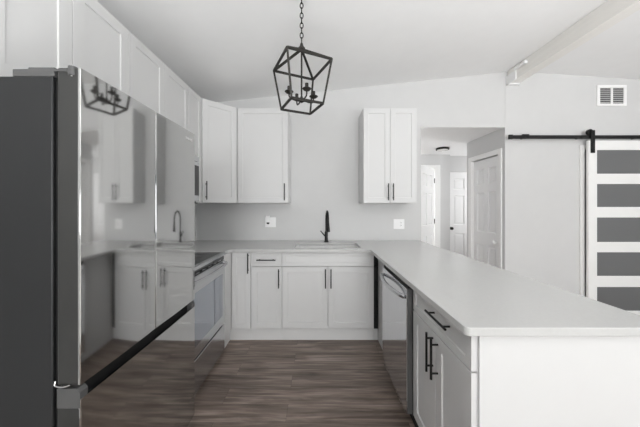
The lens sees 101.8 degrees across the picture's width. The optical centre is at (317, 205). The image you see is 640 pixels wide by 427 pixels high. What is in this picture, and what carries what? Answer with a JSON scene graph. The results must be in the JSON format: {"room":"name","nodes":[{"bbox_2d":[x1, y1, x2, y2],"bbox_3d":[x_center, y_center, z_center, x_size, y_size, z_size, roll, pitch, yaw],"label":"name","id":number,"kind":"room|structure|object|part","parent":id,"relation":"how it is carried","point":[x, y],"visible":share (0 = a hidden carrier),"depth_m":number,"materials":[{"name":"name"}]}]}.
{"room":"kitchen","nodes":[
{"label":"kitchen","id":0,"kind":"room"},
{"bbox_2d":[195,203,196,240],"bbox_3d":[-1.580,0.029,-3.303,0.120,2.652,13.395,0,0,0],"label":"wall","id":1,"kind":"structure","parent":0,"point":[195,203],"depth_m":3.25,"materials":[{"name":"paint"}]},
{"bbox_2d":[0,0,128,94],"bbox_3d":[-1.354,-0.792,1.212,0.328,0.635,0.864,0,0,0],"label":"upper cabinet","id":2,"kind":"object","parent":1,"relation":"attached to","point":[83,34],"visible":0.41,"depth_m":1.22,"materials":[{"name":"white paint"}]},
{"bbox_3d":[-1.200,-0.792,1.094,0.020,0.631,0.338,0,0,0],"label":"door","id":3,"kind":"part","parent":2,"relation":"part of","materials":[{"name":"white paint"}]},
{"bbox_3d":[-1.200,-0.792,1.454,0.020,0.631,0.376,0,0,0],"label":"door","id":4,"kind":"part","parent":2,"relation":"part of","materials":[{"name":"white paint"}]},
{"bbox_2d":[129,31,188,130],"bbox_3d":[-1.354,-0.782,2.025,0.328,0.655,0.760,0,0,0],"label":"upper cabinet","id":5,"kind":"object","parent":1,"relation":"attached to","point":[152,83],"visible":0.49,"depth_m":1.93,"materials":[{"name":"white paint"}]},
{"bbox_3d":[-1.200,-0.782,1.835,0.020,0.651,0.377,0,0,0],"label":"door","id":6,"kind":"part","parent":5,"relation":"part of","materials":[{"name":"white paint"}]},
{"bbox_3d":[-1.200,-0.782,2.215,0.020,0.651,0.376,0,0,0],"label":"door","id":7,"kind":"part","parent":5,"relation":"part of","materials":[{"name":"white paint"}]},
{"bbox_2d":[195,156,198,202],"bbox_3d":[-1.280,-0.237,2.026,0.477,0.429,0.753,0,0,0],"label":"microwave","id":8,"kind":"object","parent":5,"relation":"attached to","point":[196,157],"visible":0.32,"depth_m":2.35,"materials":[{"name":"silver metal"}]},
{"bbox_2d":[189,87,200,202],"bbox_3d":[-1.354,-0.572,2.535,0.328,1.076,0.253,0,0,0],"label":"upper cabinet","id":9,"kind":"object","parent":1,"relation":"attached to","point":[194,98],"visible":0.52,"depth_m":2.57,"materials":[{"name":"white paint"}]},
{"bbox_2d":[197,72,504,268],"bbox_3d":[1.090,-0.174,3.688,5.220,3.058,0.825,0,0,0],"label":"wall","id":10,"kind":"structure","parent":0,"point":[325,142],"depth_m":3.27,"materials":[{"name":"paint"}]},
{"bbox_2d":[199,98,237,202],"bbox_3d":[-1.215,-0.572,2.968,0.606,1.076,0.609,0,0,0],"label":"upper cabinet","id":11,"kind":"object","parent":10,"relation":"attached to","point":[219,122],"visible":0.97,"depth_m":2.80,"materials":[{"name":"white paint"}]},
{"bbox_2d":[238,108,290,202],"bbox_3d":[-0.621,-0.572,3.090,0.574,1.076,0.366,0,0,0],"label":"upper cabinet","id":12,"kind":"object","parent":10,"relation":"attached to","point":[264,134],"visible":0.98,"depth_m":2.95,"materials":[{"name":"white paint"}]},
{"bbox_2d":[265,217,275,226],"bbox_3d":[-0.591,0.205,3.268,0.136,0.124,0.012,0,0,0],"label":"outlet plate","id":13,"kind":"object","parent":10,"relation":"attached to","point":[272,223],"visible":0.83,"depth_m":3.27,"materials":[{"name":"white plastic"}]},
{"bbox_2d":[359,108,416,202],"bbox_3d":[0.824,-0.572,3.090,0.606,1.076,0.366,0,0,0],"label":"upper cabinet","id":14,"kind":"object","parent":10,"relation":"attached to","point":[387,136],"visible":1,"depth_m":2.95,"materials":[{"name":"white paint"}]},
{"bbox_3d":[0.673,-0.572,2.955,0.300,1.072,0.020,0,0,0],"label":"door","id":15,"kind":"part","parent":14,"relation":"part of","materials":[{"name":"white paint"}]},
{"bbox_3d":[0.975,-0.572,2.955,0.300,1.072,0.020,0,0,0],"label":"door","id":16,"kind":"part","parent":14,"relation":"part of","materials":[{"name":"white paint"}]},
{"bbox_2d":[394,219,403,228],"bbox_3d":[1.025,0.227,3.268,0.136,0.124,0.012,0,0,0],"label":"outlet plate","id":17,"kind":"object","parent":10,"relation":"attached to","point":[398,223],"visible":1,"depth_m":3.27,"materials":[{"name":"white plastic"}]},
{"bbox_2d":[421,127,503,129],"bbox_3d":[1.832,-0.995,3.338,1.056,0.008,0.123,0,0,0],"label":"trim","id":18,"kind":"structure","parent":10,"relation":"attached to","point":[422,128],"depth_m":3.33,"materials":[{"name":"white paint"}]},
{"bbox_2d":[468,148,501,267],"bbox_3d":[2.401,0.307,3.680,0.118,2.095,0.721,0,0,0],"label":"trim","id":19,"kind":"structure","parent":10,"relation":"attached to","point":[497,151],"depth_m":3.90,"materials":[{"name":"white paint"}]},
{"bbox_2d":[474,156,497,266],"bbox_3d":[2.368,0.339,3.673,0.098,2.008,0.578,0,0,0],"label":"door","id":20,"kind":"structure","parent":10,"relation":"in","point":[486,170],"depth_m":3.67,"materials":[{"name":"white paint"}]},
{"bbox_2d":[97,0,639,101],"bbox_3d":[2.240,-1.541,-3.362,7.760,0.552,13.515,0,0,0],"label":"ceiling","id":21,"kind":"structure","parent":0,"point":[223,50],"depth_m":2.32,"materials":[{"name":"paint"}]},
{"bbox_2d":[273,0,332,114],"bbox_3d":[-0.104,-1.038,1.700,0.308,0.786,0.308,0,0,-25],"label":"lantern pendant","id":22,"kind":"object","parent":21,"relation":"hanging from","point":[301,48],"visible":1,"depth_m":1.69,"materials":[{"name":"brown metal"}]},
{"bbox_3d":[-0.104,-0.859,1.700,0.010,0.328,0.010,0,0,23],"label":"stem","id":23,"kind":"part","parent":22,"relation":"part of","materials":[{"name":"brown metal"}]},
{"bbox_3d":[-0.104,-1.244,1.700,0.021,0.370,0.021,0,0,45],"label":"chain","id":24,"kind":"part","parent":22,"relation":"part of","materials":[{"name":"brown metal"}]},
{"bbox_2d":[507,0,639,82],"bbox_3d":[2.450,-1.613,-3.365,0.126,0.165,13.271,0,0,0],"label":"ridge beam","id":25,"kind":"structure","parent":21,"relation":"attached to","point":[610,13],"depth_m":2.40,"materials":[{"name":"beige paint"}]},
{"bbox_2d":[188,287,585,426],"bbox_3d":[2.240,1.385,-1.260,7.760,0.060,17.720,0,0,0],"label":"floor","id":26,"kind":"structure","parent":0,"point":[252,383],"depth_m":1.95,"materials":[{"name":"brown wood"}]},
{"bbox_2d":[0,65,194,426],"bbox_3d":[-1.126,0.452,1.227,0.727,1.806,0.795,0,0,0],"label":"refrigerator","id":27,"kind":"object","parent":26,"relation":"on","point":[97,185],"visible":1,"depth_m":0.88,"materials":[{"name":"silver metal"}]},
{"bbox_3d":[-0.806,0.066,1.036,0.072,1.028,0.391,0,0,0],"label":"door","id":28,"kind":"part","parent":27,"relation":"part of","materials":[{"name":"silver metal"}]},
{"bbox_3d":[-0.806,0.978,1.232,0.072,0.645,0.785,0,0,0],"label":"freezer drawer","id":29,"kind":"part","parent":27,"relation":"part of","materials":[{"name":"grey metal"}]},
{"bbox_2d":[192,252,227,393],"bbox_3d":[-1.144,0.889,2.024,0.722,0.931,0.744,0,0,0],"label":"range","id":30,"kind":"object","parent":26,"relation":"on","point":[209,300],"visible":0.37,"depth_m":2.05,"materials":[{"name":"silver metal"}]},
{"bbox_2d":[195,252,220,264],"bbox_3d":[-1.194,0.431,2.024,0.621,0.011,0.744,0,0,0],"label":"cooktop","id":31,"kind":"object","parent":30,"relation":"in","point":[200,257],"depth_m":2.19,"materials":[{"name":"black ceramic"}]},
{"bbox_3d":[-0.870,1.202,2.024,0.029,0.237,0.740,0,0,0],"label":"storage drawer","id":32,"kind":"part","parent":30,"relation":"part of","materials":[{"name":"silver metal"}]},
{"bbox_3d":[-0.873,0.469,2.024,0.022,0.040,0.744,0,0,0],"label":"control panel","id":33,"kind":"part","parent":30,"relation":"part of","materials":[{"name":"silver metal"}]},
{"bbox_3d":[-0.869,0.780,2.024,0.031,0.574,0.740,0,0,0],"label":"oven door","id":34,"kind":"part","parent":30,"relation":"part of","materials":[{"name":"silver metal"}]},
{"bbox_3d":[-0.865,0.436,2.024,0.038,0.025,0.744,0,0,0],"label":"trim","id":35,"kind":"part","parent":30,"relation":"part of","materials":[{"name":"silver metal"}]},
{"bbox_3d":[-0.820,0.517,2.024,0.073,0.025,0.738,0,0,0],"label":"handle","id":36,"kind":"part","parent":30,"relation":"part of","materials":[{"name":"silver metal"}]},
{"bbox_2d":[223,253,251,347],"bbox_3d":[-1.093,0.909,2.837,0.850,0.891,0.871,0,0,0],"label":"base cabinet","id":37,"kind":"object","parent":26,"relation":"on","point":[237,324],"visible":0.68,"depth_m":2.61,"materials":[{"name":"white paint"}]},
{"bbox_3d":[-0.876,0.851,2.505,0.021,0.773,0.203,0,0,0],"label":"filler panel","id":38,"kind":"part","parent":37,"relation":"part of","materials":[{"name":"white paint"}]},
{"bbox_3d":[-0.767,0.848,2.620,0.190,0.762,0.020,0,0,0],"label":"door","id":39,"kind":"part","parent":37,"relation":"part of","materials":[{"name":"white paint"}]},
{"bbox_2d":[251,253,281,339],"bbox_3d":[-0.512,0.909,2.922,0.310,0.891,0.701,0,0,0],"label":"base cabinet","id":40,"kind":"object","parent":26,"relation":"on","point":[266,269],"visible":0.92,"depth_m":2.62,"materials":[{"name":"white paint"}]},
{"bbox_3d":[-0.512,0.537,2.620,0.306,0.140,0.020,0,0,0],"label":"drawer","id":41,"kind":"part","parent":40,"relation":"part of","materials":[{"name":"white paint"}]},
{"bbox_2d":[282,253,373,339],"bbox_3d":[0.105,0.909,2.922,0.923,0.891,0.701,0,0,0],"label":"base cabinet","id":42,"kind":"object","parent":26,"relation":"on","point":[326,296],"visible":0.91,"depth_m":2.62,"materials":[{"name":"white paint"}]},
{"bbox_3d":[-0.126,0.921,2.620,0.457,0.616,0.020,0,0,0],"label":"door","id":43,"kind":"part","parent":42,"relation":"part of","materials":[{"name":"white paint"}]},
{"bbox_3d":[0.134,0.723,2.591,0.011,0.190,0.038,0,0,0],"label":"handle","id":44,"kind":"part","parent":42,"relation":"part of","materials":[{"name":"black metal"}]},
{"bbox_3d":[0.336,0.921,2.620,0.458,0.616,0.020,0,0,0],"label":"door","id":45,"kind":"part","parent":42,"relation":"part of","materials":[{"name":"white paint"}]},
{"bbox_2d":[373,256,383,349],"bbox_3d":[0.874,0.909,2.704,0.612,0.891,1.138,0,0,0],"label":"base cabinet","id":46,"kind":"object","parent":26,"relation":"on","point":[378,265],"visible":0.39,"depth_m":2.61,"materials":[{"name":"white paint"}]},
{"bbox_3d":[0.590,0.539,2.631,0.042,0.140,0.018,0,0,0],"label":"gap panel","id":47,"kind":"part","parent":46,"relation":"part of","materials":[{"name":"black rubber"}]},
{"bbox_3d":[0.590,0.682,2.631,0.042,0.138,0.018,0,0,0],"label":"gap panel","id":48,"kind":"part","parent":46,"relation":"part of","materials":[{"name":"black rubber"}]},
{"bbox_3d":[0.590,0.996,2.631,0.042,0.482,0.018,0,0,0],"label":"gap panel","id":49,"kind":"part","parent":46,"relation":"part of","materials":[{"name":"black rubber"}]},
{"bbox_3d":[0.622,0.851,2.417,0.020,0.773,0.565,0,0,0],"label":"filler panel","id":50,"kind":"part","parent":46,"relation":"part of","materials":[{"name":"white paint"}]},
{"bbox_2d":[380,265,418,426],"bbox_3d":[0.815,0.910,1.838,0.690,0.889,0.584,0,0,0],"label":"dishwasher","id":51,"kind":"object","parent":26,"relation":"on","point":[398,309],"visible":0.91,"depth_m":1.68,"materials":[{"name":"silver metal"}]},
{"bbox_3d":[0.504,0.550,1.835,0.067,0.026,0.536,0,0,0],"label":"handle","id":52,"kind":"part","parent":51,"relation":"part of","materials":[{"name":"silver metal"}]},
{"bbox_3d":[0.550,0.867,1.833,0.034,0.747,0.574,0,0,0],"label":"door","id":53,"kind":"part","parent":51,"relation":"part of","materials":[{"name":"silver metal"}]},
{"bbox_3d":[0.610,1.299,1.840,0.020,0.112,0.580,0,0,0],"label":"toe panel","id":54,"kind":"part","parent":51,"relation":"part of","materials":[{"name":"black rubber"}]},
{"bbox_2d":[413,290,639,426],"bbox_3d":[0.862,0.909,2.102,0.675,0.891,2.319,0,0,0],"label":"base cabinet","id":55,"kind":"object","parent":26,"relation":"on","point":[460,380],"visible":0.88,"depth_m":0.94,"materials":[{"name":"white lacquer"},{"name":"matte black metal"}]},
{"bbox_2d":[195,240,639,335],"bbox_3d":[-0.121,0.448,2.098,2.794,0.031,2.352,0,0,0],"label":"countertop","id":56,"kind":"structure","parent":55,"relation":"on","point":[479,298],"depth_m":1.30,"materials":[{"name":"grey stone"}]},
{"bbox_2d":[320,210,329,241],"bbox_3d":[0.115,0.241,3.025,0.100,0.381,0.232,0,0,-21],"label":"faucet","id":57,"kind":"object","parent":56,"relation":"on","point":[327,226],"visible":0.99,"depth_m":3.10,"materials":[{"name":"black metal"}]},
{"bbox_3d":[0.113,0.181,3.020,0.024,0.261,0.213,0,0,-5],"label":"spout","id":58,"kind":"part","parent":57,"relation":"part of","materials":[{"name":"black metal"}]},
{"bbox_2d":[295,245,357,247],"bbox_3d":[0.104,0.552,2.870,0.742,0.178,0.390,0,0,0],"label":"sink","id":59,"kind":"object","parent":56,"relation":"in","point":[299,246],"visible":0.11,"depth_m":3.05,"materials":[{"name":"metal"}]},
{"bbox_3d":[0.573,0.921,1.386,0.020,0.616,0.288,0,0,0],"label":"door","id":60,"kind":"part","parent":55,"relation":"part of","materials":[{"name":"white paint"}]},
{"bbox_3d":[0.543,0.710,1.266,0.038,0.190,0.011,0,0,0],"label":"handle","id":61,"kind":"part","parent":55,"relation":"part of","materials":[{"name":"black metal"}]},
{"bbox_3d":[0.543,0.715,1.214,0.038,0.190,0.011,0,0,0],"label":"handle","id":62,"kind":"part","parent":55,"relation":"part of","materials":[{"name":"black metal"}]},
{"bbox_3d":[0.543,0.513,1.178,0.038,0.011,0.200,0,0,0],"label":"handle","id":63,"kind":"part","parent":55,"relation":"part of","materials":[{"name":"black metal"}]},
{"bbox_3d":[0.573,0.537,1.241,0.020,0.140,0.578,0,0,0],"label":"drawer","id":64,"kind":"part","parent":55,"relation":"part of","materials":[{"name":"white paint"}]},
{"bbox_3d":[0.573,0.921,1.095,0.020,0.616,0.287,0,0,0],"label":"door","id":65,"kind":"part","parent":55,"relation":"part of","materials":[{"name":"white paint"}]},
{"bbox_3d":[0.893,0.909,0.948,0.613,0.891,0.012,0,0,0],"label":"panel","id":66,"kind":"part","parent":55,"relation":"part of","materials":[{"name":"white paint"}]},
{"bbox_2d":[421,155,449,250],"bbox_3d":[1.935,0.180,6.315,1.261,2.350,2.570,0,0,0],"label":"wall","id":67,"kind":"structure","parent":0,"point":[443,161],"depth_m":5.03,"materials":[{"name":"paint"}]},
{"bbox_2d":[421,165,434,244],"bbox_3d":[1.998,0.318,4.749,0.049,2.050,0.762,0,0,42],"label":"door","id":68,"kind":"structure","parent":67,"relation":"in","point":[427,174],"depth_m":4.72,"materials":[{"name":"white paint"}]},
{"bbox_2d":[423,165,439,246],"bbox_3d":[1.897,0.282,5.081,0.944,2.145,0.138,0,0,0],"label":"trim","id":69,"kind":"structure","parent":67,"relation":"attached to","point":[436,168],"depth_m":5.01,"materials":[{"name":"white paint"}]},
{"bbox_2d":[421,130,495,155],"bbox_3d":[2.502,-1.025,5.497,2.996,0.060,4.205,0,0,0],"label":"ceiling","id":70,"kind":"structure","parent":0,"point":[456,140],"depth_m":3.95,"materials":[{"name":"paint"}]},
{"bbox_2d":[436,147,449,150],"bbox_3d":[2.145,-0.973,4.460,0.215,0.043,0.215,0,0,0],"label":"hall ceiling light","id":71,"kind":"object","parent":70,"relation":"attached to","point":[438,148],"visible":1,"depth_m":4.40,"materials":[{"name":"white glass"}]},
{"bbox_2d":[450,156,466,171],"bbox_3d":[3.183,0.180,4.690,1.235,2.350,1.180,0,0,0],"label":"wall","id":72,"kind":"structure","parent":0,"point":[457,163],"depth_m":5.16,"materials":[{"name":"paint"}]},
{"bbox_2d":[450,172,466,256],"bbox_3d":[2.980,0.333,5.161,0.756,2.020,0.098,0,0,0],"label":"door","id":73,"kind":"structure","parent":72,"relation":"in","point":[458,180],"depth_m":5.17,"materials":[{"name":"white paint"}]},
{"bbox_2d":[505,72,639,294],"bbox_3d":[4.180,-0.178,3.333,3.640,3.067,0.124,0,0,0],"label":"wall","id":74,"kind":"structure","parent":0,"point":[542,175],"depth_m":3.27,"materials":[{"name":"paint"}]},
{"bbox_2d":[506,60,527,85],"bbox_3d":[2.430,-1.586,3.111,0.167,0.147,0.321,0,0,0],"label":"hanger","id":75,"kind":"object","parent":74,"relation":"attached to","point":[511,77],"visible":1,"depth_m":3.16,"materials":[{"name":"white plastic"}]},
{"bbox_3d":[2.442,-1.571,3.193,0.141,0.117,0.156,0,0,0],"label":"hanger plate","id":76,"kind":"part","parent":75,"relation":"part of","materials":[{"name":"white metal"}]},
{"bbox_2d":[508,134,639,138],"bbox_3d":[3.551,-0.853,3.229,2.398,0.060,0.082,0,0,0],"label":"sliding track","id":77,"kind":"object","parent":74,"relation":"attached to","point":[523,136],"visible":1,"depth_m":3.20,"materials":[{"name":"black metal"}]},
{"bbox_2d":[585,129,639,314],"bbox_3d":[3.794,0.199,3.195,0.962,2.288,0.045,0,0,0],"label":"barn door","id":78,"kind":"structure","parent":77,"relation":"hanging from","point":[612,167],"depth_m":3.20,"materials":[{"name":"white paint"}]},
{"bbox_3d":[3.800,1.141,3.201,0.740,0.294,0.006,0,0,0],"label":"glass panel","id":79,"kind":"part","parent":78,"relation":"part of","materials":[{"name":"grey glass"}]},
{"bbox_3d":[3.800,0.714,3.201,0.740,0.291,0.006,0,0,0],"label":"glass panel","id":80,"kind":"part","parent":78,"relation":"part of","materials":[{"name":"grey glass"}]},
{"bbox_3d":[3.800,0.291,3.201,0.740,0.301,0.006,0,0,0],"label":"glass panel","id":81,"kind":"part","parent":78,"relation":"part of","materials":[{"name":"grey glass"}]},
{"bbox_3d":[3.800,-0.129,3.201,0.740,0.282,0.006,0,0,0],"label":"glass panel","id":82,"kind":"part","parent":78,"relation":"part of","materials":[{"name":"grey glass"}]},
{"bbox_3d":[3.800,-0.541,3.201,0.740,0.291,0.006,0,0,0],"label":"glass panel","id":83,"kind":"part","parent":78,"relation":"part of","materials":[{"name":"grey glass"}]},
{"bbox_2d":[579,145,585,296],"bbox_3d":[3.774,0.297,3.261,0.964,2.115,0.020,0,0,0],"label":"door frame","id":84,"kind":"structure","parent":74,"relation":"attached to","point":[582,148],"depth_m":3.25,"materials":[{"name":"white paint"}]},
{"bbox_2d":[597,85,626,105],"bbox_3d":[3.694,-1.387,3.265,0.368,0.260,0.012,0,0,0],"label":"air vent","id":85,"kind":"object","parent":74,"relation":"attached to","point":[607,95],"visible":1,"depth_m":3.26,"materials":[{"name":"white plastic"}]},
{"bbox_2d":[585,152,585,286],"bbox_3d":[3.900,0.150,4.348,1.400,2.410,1.905,0,0,0],"label":"wall","id":86,"kind":"structure","parent":0,"point":[585,152],"depth_m":4.37,"materials":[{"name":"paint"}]}
]}

